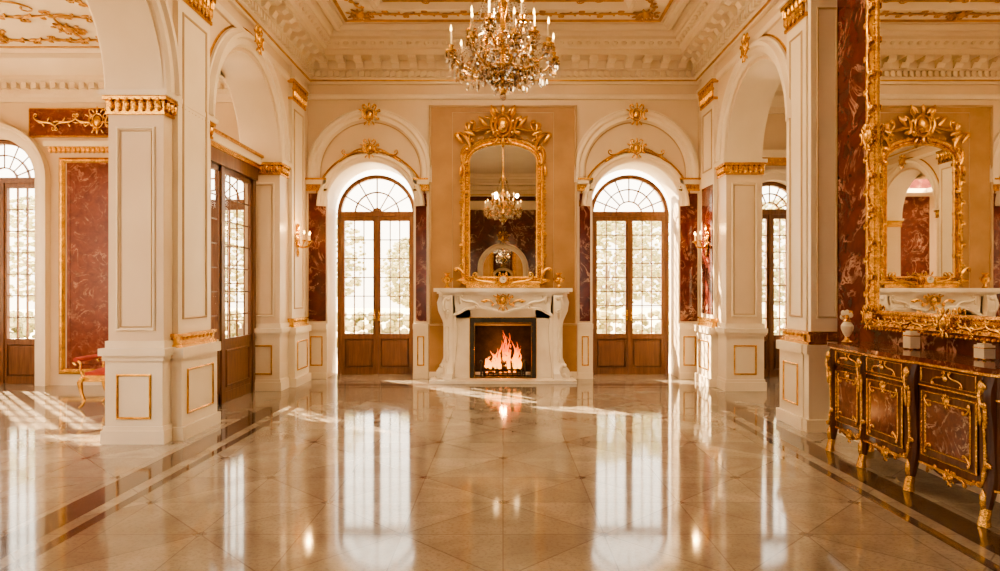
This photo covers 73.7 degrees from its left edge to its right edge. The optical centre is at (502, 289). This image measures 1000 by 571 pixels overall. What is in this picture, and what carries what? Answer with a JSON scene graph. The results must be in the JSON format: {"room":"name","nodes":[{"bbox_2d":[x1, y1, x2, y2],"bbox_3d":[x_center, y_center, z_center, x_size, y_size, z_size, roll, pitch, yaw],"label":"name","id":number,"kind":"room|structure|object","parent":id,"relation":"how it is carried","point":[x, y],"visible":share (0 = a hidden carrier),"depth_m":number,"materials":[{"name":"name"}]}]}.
{"room":"historic interior","nodes":[
{"label":"historic interior","id":0,"kind":"room"},
{"bbox_2d":[0,0,232,102],"bbox_3d":[-6.485,-3.300,4.025,5.430,0.700,13.650,0,0,0],"label":"ceiling","id":1,"kind":"structure","parent":0,"point":[50,52],"depth_m":9.91,"materials":[{"name":"paint"}]},
{"bbox_2d":[0,103,238,385],"bbox_3d":[-6.535,-1.100,10.605,5.330,5.200,0.490,0,0,0],"label":"wall","id":2,"kind":"structure","parent":0,"point":[66,145],"depth_m":10.47,"materials":[{"name":"beige paint"}]},
{"bbox_2d":[0,140,34,383],"bbox_3d":[-8.000,-0.450,10.695,1.300,3.900,0.110,0,0,0],"label":"arched door","id":3,"kind":"structure","parent":2,"relation":"in","point":[17,355],"depth_m":10.67,"materials":[{"name":"brown wood"}]},
{"bbox_2d":[211,170,242,338],"bbox_3d":[-4.620,-0.260,10.695,1.240,3.520,0.110,0,0,0],"label":"window","id":4,"kind":"structure","parent":2,"relation":"in","point":[233,204],"depth_m":10.66,"materials":[{"name":"brown wood"}]},
{"bbox_2d":[88,0,307,340],"bbox_3d":[-3.600,-1.375,4.430,0.540,5.750,13.860,0,0,0],"label":"wall","id":5,"kind":"structure","parent":0,"point":[127,29],"depth_m":6.54,"materials":[{"name":"beige paint"}]},
{"bbox_2d":[170,0,220,440],"bbox_3d":[-3.257,-1.000,7.085,0.145,5.000,0.890,0,0,0],"label":"pilaster","id":6,"kind":"object","parent":5,"relation":"attached to","point":[194,411],"visible":0.99,"depth_m":7.01,"materials":[{"name":"beige paint"}]},
{"bbox_2d":[211,127,263,405],"bbox_3d":[-3.690,-0.250,8.775,0.260,3.500,2.310,0,0,0],"label":"door","id":7,"kind":"structure","parent":5,"relation":"in","point":[230,157],"depth_m":9.11,"materials":[{"name":"brown wood"}]},
{"bbox_2d":[287,65,310,386],"bbox_3d":[-3.257,-1.000,10.675,0.145,5.000,0.810,0,0,0],"label":"pilaster","id":8,"kind":"object","parent":5,"relation":"attached to","point":[299,374],"visible":1,"depth_m":10.52,"materials":[{"name":"beige paint"}]},
{"bbox_2d":[295,223,311,256],"bbox_3d":[-3.148,-0.790,10.550,0.263,0.533,0.352,0,0,0],"label":"wall sconce","id":9,"kind":"object","parent":8,"relation":"attached to","point":[297,235],"visible":1,"depth_m":10.53,"materials":[{"name":"gold metal"}]},
{"bbox_2d":[86,0,791,160],"bbox_3d":[-0.310,-2.715,5.340,7.320,1.530,9.730,0,0,0],"label":"arches","id":10,"kind":"structure","parent":5,"relation":"attached to","point":[775,49],"depth_m":8.08,"materials":[{"name":"beige paint"}]},
{"bbox_2d":[214,0,781,99],"bbox_3d":[0.000,-3.750,4.430,6.660,1.020,13.860,0,0,0],"label":"crown molding","id":11,"kind":"structure","parent":5,"relation":"attached to","point":[300,32],"depth_m":10.91,"materials":[{"name":"beige paint"}]},
{"bbox_2d":[0,373,999,570],"bbox_3d":[-1.150,1.560,4.625,16.100,0.120,14.850,0,0,0],"label":"floor","id":12,"kind":"structure","parent":0,"point":[338,472],"depth_m":4.94,"materials":[{"name":"stone"}]},
{"bbox_2d":[72,354,104,407],"bbox_3d":[-4.960,1.174,8.675,0.980,0.648,0.560,0,0,0],"label":"upholstered bench","id":13,"kind":"object","parent":12,"relation":"on","point":[97,375],"visible":0.3,"depth_m":8.42,"materials":[{"name":"red fabric"}]},
{"bbox_2d":[98,89,218,444],"bbox_3d":[-3.600,-0.225,7.070,0.660,3.450,1.230,0,0,0],"label":"column","id":14,"kind":"structure","parent":12,"relation":"on","point":[137,373],"depth_m":6.50,"materials":[{"name":"beige paint"}]},
{"bbox_2d":[238,159,292,390],"bbox_3d":[-3.600,-0.225,10.125,0.660,3.450,0.520,0,0,0],"label":"column","id":15,"kind":"structure","parent":12,"relation":"on","point":[271,340],"depth_m":9.91,"materials":[{"name":"beige paint"}]},
{"bbox_2d":[429,288,576,383],"bbox_3d":[0.000,0.735,10.950,2.360,1.530,0.620,0,0,0],"label":"fireplace","id":16,"kind":"object","parent":12,"relation":"on","point":[465,344],"visible":1,"depth_m":10.90,"materials":[{"name":"white stone"}]},
{"bbox_2d":[442,273,452,287],"bbox_3d":[-0.920,-0.158,10.980,0.156,0.254,0.120,0,0,37],"label":"urn","id":17,"kind":"object","parent":16,"relation":"on","point":[447,279],"visible":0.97,"depth_m":10.95,"materials":[{"name":"gold metal"}]},
{"bbox_2d":[479,332,526,376],"bbox_3d":[0.000,1.050,11.080,0.777,0.750,0.261,0,0,0],"label":"fire","id":18,"kind":"object","parent":16,"relation":"in","point":[507,365],"visible":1,"depth_m":11.01,"materials":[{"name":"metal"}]},
{"bbox_2d":[493,272,512,287],"bbox_3d":[0.000,-0.170,10.980,0.319,0.278,0.100,0,0,0],"label":"mantel clock","id":19,"kind":"object","parent":16,"relation":"on","point":[502,279],"visible":1,"depth_m":10.95,"materials":[{"name":"gold metal"}]},
{"bbox_2d":[553,273,563,287],"bbox_3d":[0.920,-0.158,10.980,0.156,0.254,0.120,0,0,37],"label":"urn","id":20,"kind":"object","parent":16,"relation":"on","point":[558,279],"visible":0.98,"depth_m":10.95,"materials":[{"name":"gold metal"}]},
{"bbox_2d":[713,159,767,390],"bbox_3d":[3.600,-0.225,10.125,0.660,3.450,0.520,0,0,0],"label":"column","id":21,"kind":"structure","parent":12,"relation":"on","point":[740,346],"depth_m":9.91,"materials":[{"name":"beige paint"}]},
{"bbox_2d":[825,342,999,527],"bbox_3d":[3.254,0.997,5.215,0.528,1.014,2.210,0,0,0],"label":"console table","id":22,"kind":"object","parent":12,"relation":"on","point":[938,410],"visible":1,"depth_m":4.90,"materials":[{"name":"brown wood"}]},
{"bbox_2d":[840,310,853,343],"bbox_3d":[3.169,0.335,6.141,0.110,0.310,0.122,0,0,20],"label":"porcelain vase","id":23,"kind":"object","parent":22,"relation":"on","point":[847,327],"visible":1,"depth_m":6.11,"materials":[{"name":"white ceramic"}]},
{"bbox_2d":[902,328,920,349],"bbox_3d":[3.370,0.403,5.500,0.088,0.174,0.108,0,0,0],"label":"jewellery casket","id":24,"kind":"object","parent":22,"relation":"on","point":[911,339],"visible":1,"depth_m":5.45,"materials":[{"name":"beige ceramic"}]},
{"bbox_2d":[973,341,995,359],"bbox_3d":[3.380,0.423,4.680,0.088,0.134,0.108,0,0,0],"label":"jewellery casket","id":25,"kind":"object","parent":22,"relation":"on","point":[984,350],"visible":1,"depth_m":4.64,"materials":[{"name":"beige ceramic"}]},
{"bbox_2d":[308,85,697,376],"bbox_3d":[0.000,-1.375,11.685,7.740,5.750,0.650,0,0,0],"label":"wall","id":26,"kind":"structure","parent":0,"point":[320,112],"depth_m":11.36,"materials":[{"name":"beige paint"}]},
{"bbox_2d":[337,175,413,373],"bbox_3d":[-2.250,-0.275,11.898,1.400,3.550,0.144,0,0,0],"label":"door","id":27,"kind":"structure","parent":26,"relation":"in","point":[375,353],"depth_m":11.88,"materials":[{"name":"brown wood"}]},
{"bbox_2d":[305,103,700,378],"bbox_3d":[0.000,-0.828,11.276,6.660,4.656,0.208,0,0,0],"label":"door surrounds","id":28,"kind":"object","parent":26,"relation":"attached to","point":[318,189],"depth_m":11.28,"materials":[{"name":"beige paint"}]},
{"bbox_2d":[429,105,576,378],"bbox_3d":[0.000,-0.810,11.295,2.500,4.620,0.130,0,0,0],"label":"chimney breast","id":29,"kind":"object","parent":26,"relation":"attached to","point":[560,200],"visible":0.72,"depth_m":11.26,"materials":[{"name":"beige paint"}]},
{"bbox_2d":[454,105,551,287],"bbox_3d":[0.000,-1.543,11.172,1.648,3.130,0.176,0,0,0],"label":"mirror","id":30,"kind":"object","parent":29,"relation":"attached to","point":[503,191],"visible":0.93,"depth_m":11.23,"materials":[{"name":"gold metal"}]},
{"bbox_2d":[592,175,668,373],"bbox_3d":[2.250,-0.275,11.898,1.400,3.550,0.144,0,0,0],"label":"door","id":31,"kind":"structure","parent":26,"relation":"in","point":[627,353],"depth_m":11.88,"materials":[{"name":"brown wood"}]},
{"bbox_2d":[316,0,689,30],"bbox_3d":[0.040,-4.280,4.605,7.820,0.240,14.810,0,0,0],"label":"ceiling","id":32,"kind":"structure","parent":0,"point":[343,15],"depth_m":10.21,"materials":[{"name":"paint"}]},
{"bbox_2d":[445,0,559,100],"bbox_3d":[0.000,-2.940,5.741,0.938,2.620,0.942,0,0,12],"label":"chandelier","id":33,"kind":"object","parent":32,"relation":"hanging from","point":[501,75],"visible":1,"depth_m":5.62,"materials":[{"name":"gold metal"}]},
{"bbox_2d":[698,0,786,323],"bbox_3d":[3.600,-1.375,9.255,0.540,5.750,4.210,0,0,0],"label":"wall","id":34,"kind":"structure","parent":0,"point":[756,90],"depth_m":9.95,"materials":[{"name":"beige paint"}]},
{"bbox_2d":[695,65,718,386],"bbox_3d":[3.257,-1.000,10.675,0.145,5.000,0.810,0,0,0],"label":"pilaster","id":35,"kind":"object","parent":34,"relation":"attached to","point":[706,374],"visible":1,"depth_m":10.56,"materials":[{"name":"beige paint"}]},
{"bbox_2d":[692,224,708,256],"bbox_3d":[3.148,-0.790,10.620,0.263,0.533,0.352,0,0,0],"label":"wall sconce","id":36,"kind":"object","parent":35,"relation":"attached to","point":[706,237],"visible":1,"depth_m":10.60,"materials":[{"name":"gold metal"}]},
{"bbox_2d":[776,0,807,429],"bbox_3d":[3.257,-1.000,7.450,0.145,5.000,0.660,0,0,0],"label":"pilaster","id":37,"kind":"object","parent":34,"relation":"attached to","point":[790,411],"visible":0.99,"depth_m":7.40,"materials":[{"name":"beige paint"}]},
{"bbox_2d":[762,114,786,185],"bbox_3d":[5.385,-1.200,11.490,3.030,5.400,0.540,0,0,0],"label":"wall","id":38,"kind":"structure","parent":0,"point":[775,135],"depth_m":11.36,"materials":[{"name":"beige paint"}]},
{"bbox_2d":[762,182,786,376],"bbox_3d":[4.620,-0.185,11.555,1.040,3.370,0.110,0,0,0],"label":"window","id":39,"kind":"structure","parent":38,"relation":"in","point":[771,353],"depth_m":11.53,"materials":[{"name":"brown wood"}]},
{"bbox_2d":[768,82,784,113],"bbox_3d":[5.385,-3.325,9.380,3.030,0.650,4.760,0,0,0],"label":"ceiling","id":40,"kind":"structure","parent":0,"point":[777,106],"depth_m":11.25,"materials":[{"name":"paint"}]},
{"bbox_2d":[837,0,999,359],"bbox_3d":[3.640,-1.375,2.325,0.620,5.750,9.650,0,0,0],"label":"wall","id":41,"kind":"structure","parent":0,"point":[851,13],"depth_m":6.75,"materials":[{"name":"red stone"}]},
{"bbox_2d":[803,0,839,431],"bbox_3d":[3.410,-0.890,7.085,0.420,4.780,0.130,0,0,0],"label":"pilaster","id":42,"kind":"object","parent":41,"relation":"attached to","point":[822,14],"visible":0.77,"depth_m":7.08,"materials":[{"name":"beige paint"}]},
{"bbox_2d":[837,429,999,502],"bbox_3d":[3.525,1.370,2.250,0.050,0.260,9.500,0,0,0],"label":"baseboard","id":43,"kind":"structure","parent":41,"relation":"attached to","point":[974,488],"depth_m":5.37,"materials":[{"name":"beige paint"}]},
{"bbox_2d":[859,0,999,343],"bbox_3d":[3.488,-1.407,5.221,0.124,3.586,2.458,0,0,0],"label":"wall mirror","id":44,"kind":"object","parent":41,"relation":"attached to","point":[931,135],"visible":1,"depth_m":5.41,"materials":[{"name":"gold metal"}]},
{"label":"outside","id":45,"kind":"structure","parent":0,"visible":0},
{"bbox_2d":[10,308,783,372],"bbox_3d":[0.000,1.715,22.500,80.000,0.170,75.000,0,0,0],"label":"ground","id":46,"kind":"structure","parent":45,"point":[636,311],"depth_m":48.30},
{"bbox_2d":[10,195,34,301],"bbox_3d":[-13.504,-0.623,19.998,4.159,4.535,4.011,0,0,0],"label":"tree","id":47,"kind":"object","parent":46,"relation":"on","point":[13,219],"visible":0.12,"depth_m":19.02,"materials":[{"name":"green plant"}]},
{"bbox_2d":[225,210,242,302],"bbox_3d":[-9.525,-0.627,21.968,4.092,4.541,3.894,0,0,-24],"label":"tree","id":48,"kind":"object","parent":46,"relation":"on","point":[240,232],"visible":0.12,"depth_m":21.67,"materials":[{"name":"green plant"}]},
{"bbox_2d":[336,213,366,300],"bbox_3d":[-5.903,-0.468,21.023,3.009,4.225,3.239,0,0,0],"label":"tree","id":49,"kind":"object","parent":46,"relation":"on","point":[348,267],"visible":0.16,"depth_m":21.02,"materials":[{"name":"green plant"}]},
{"bbox_2d":[381,237,408,307],"bbox_3d":[-3.421,-0.189,24.992,2.418,3.667,2.472,0,0,0],"label":"tree","id":50,"kind":"object","parent":46,"relation":"on","point":[404,301],"visible":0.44,"depth_m":24.52,"materials":[{"name":"green plant"}]},
{"bbox_2d":[10,310,784,350],"bbox_3d":[-0.990,1.100,17.503,34.161,1.180,0.912,0,0,0],"label":"hedge","id":51,"kind":"object","parent":46,"relation":"on","point":[349,322],"visible":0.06,"depth_m":17.29,"materials":[{"name":"green plant"}]},
{"bbox_2d":[597,221,657,333],"bbox_3d":[3.116,-0.284,19.999,3.092,3.857,3.035,0,0,0],"label":"tree","id":52,"kind":"object","parent":46,"relation":"on","point":[601,228],"visible":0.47,"depth_m":19.47,"materials":[{"name":"green plant"}]},
{"bbox_2d":[611,211,669,311],"bbox_3d":[5.494,-0.482,21.989,3.584,4.252,3.628,0,0,0],"label":"tree","id":53,"kind":"object","parent":46,"relation":"on","point":[656,258],"visible":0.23,"depth_m":21.60,"materials":[{"name":"green plant"}]},
{"bbox_2d":[762,198,786,326],"bbox_3d":[8.511,-0.566,19.965,3.931,4.421,3.884,0,0,-34],"label":"tree","id":54,"kind":"object","parent":46,"relation":"on","point":[776,221],"visible":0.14,"depth_m":19.72,"materials":[{"name":"green plant"}]},
{"bbox_2d":[775,236,784,266],"bbox_3d":[11.955,-0.626,24.031,4.152,4.539,4.198,0,0,0],"label":"tree","id":55,"kind":"object","parent":46,"relation":"on","point":[776,262],"visible":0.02,"depth_m":24.93,"materials":[{"name":"green plant"}]}
]}

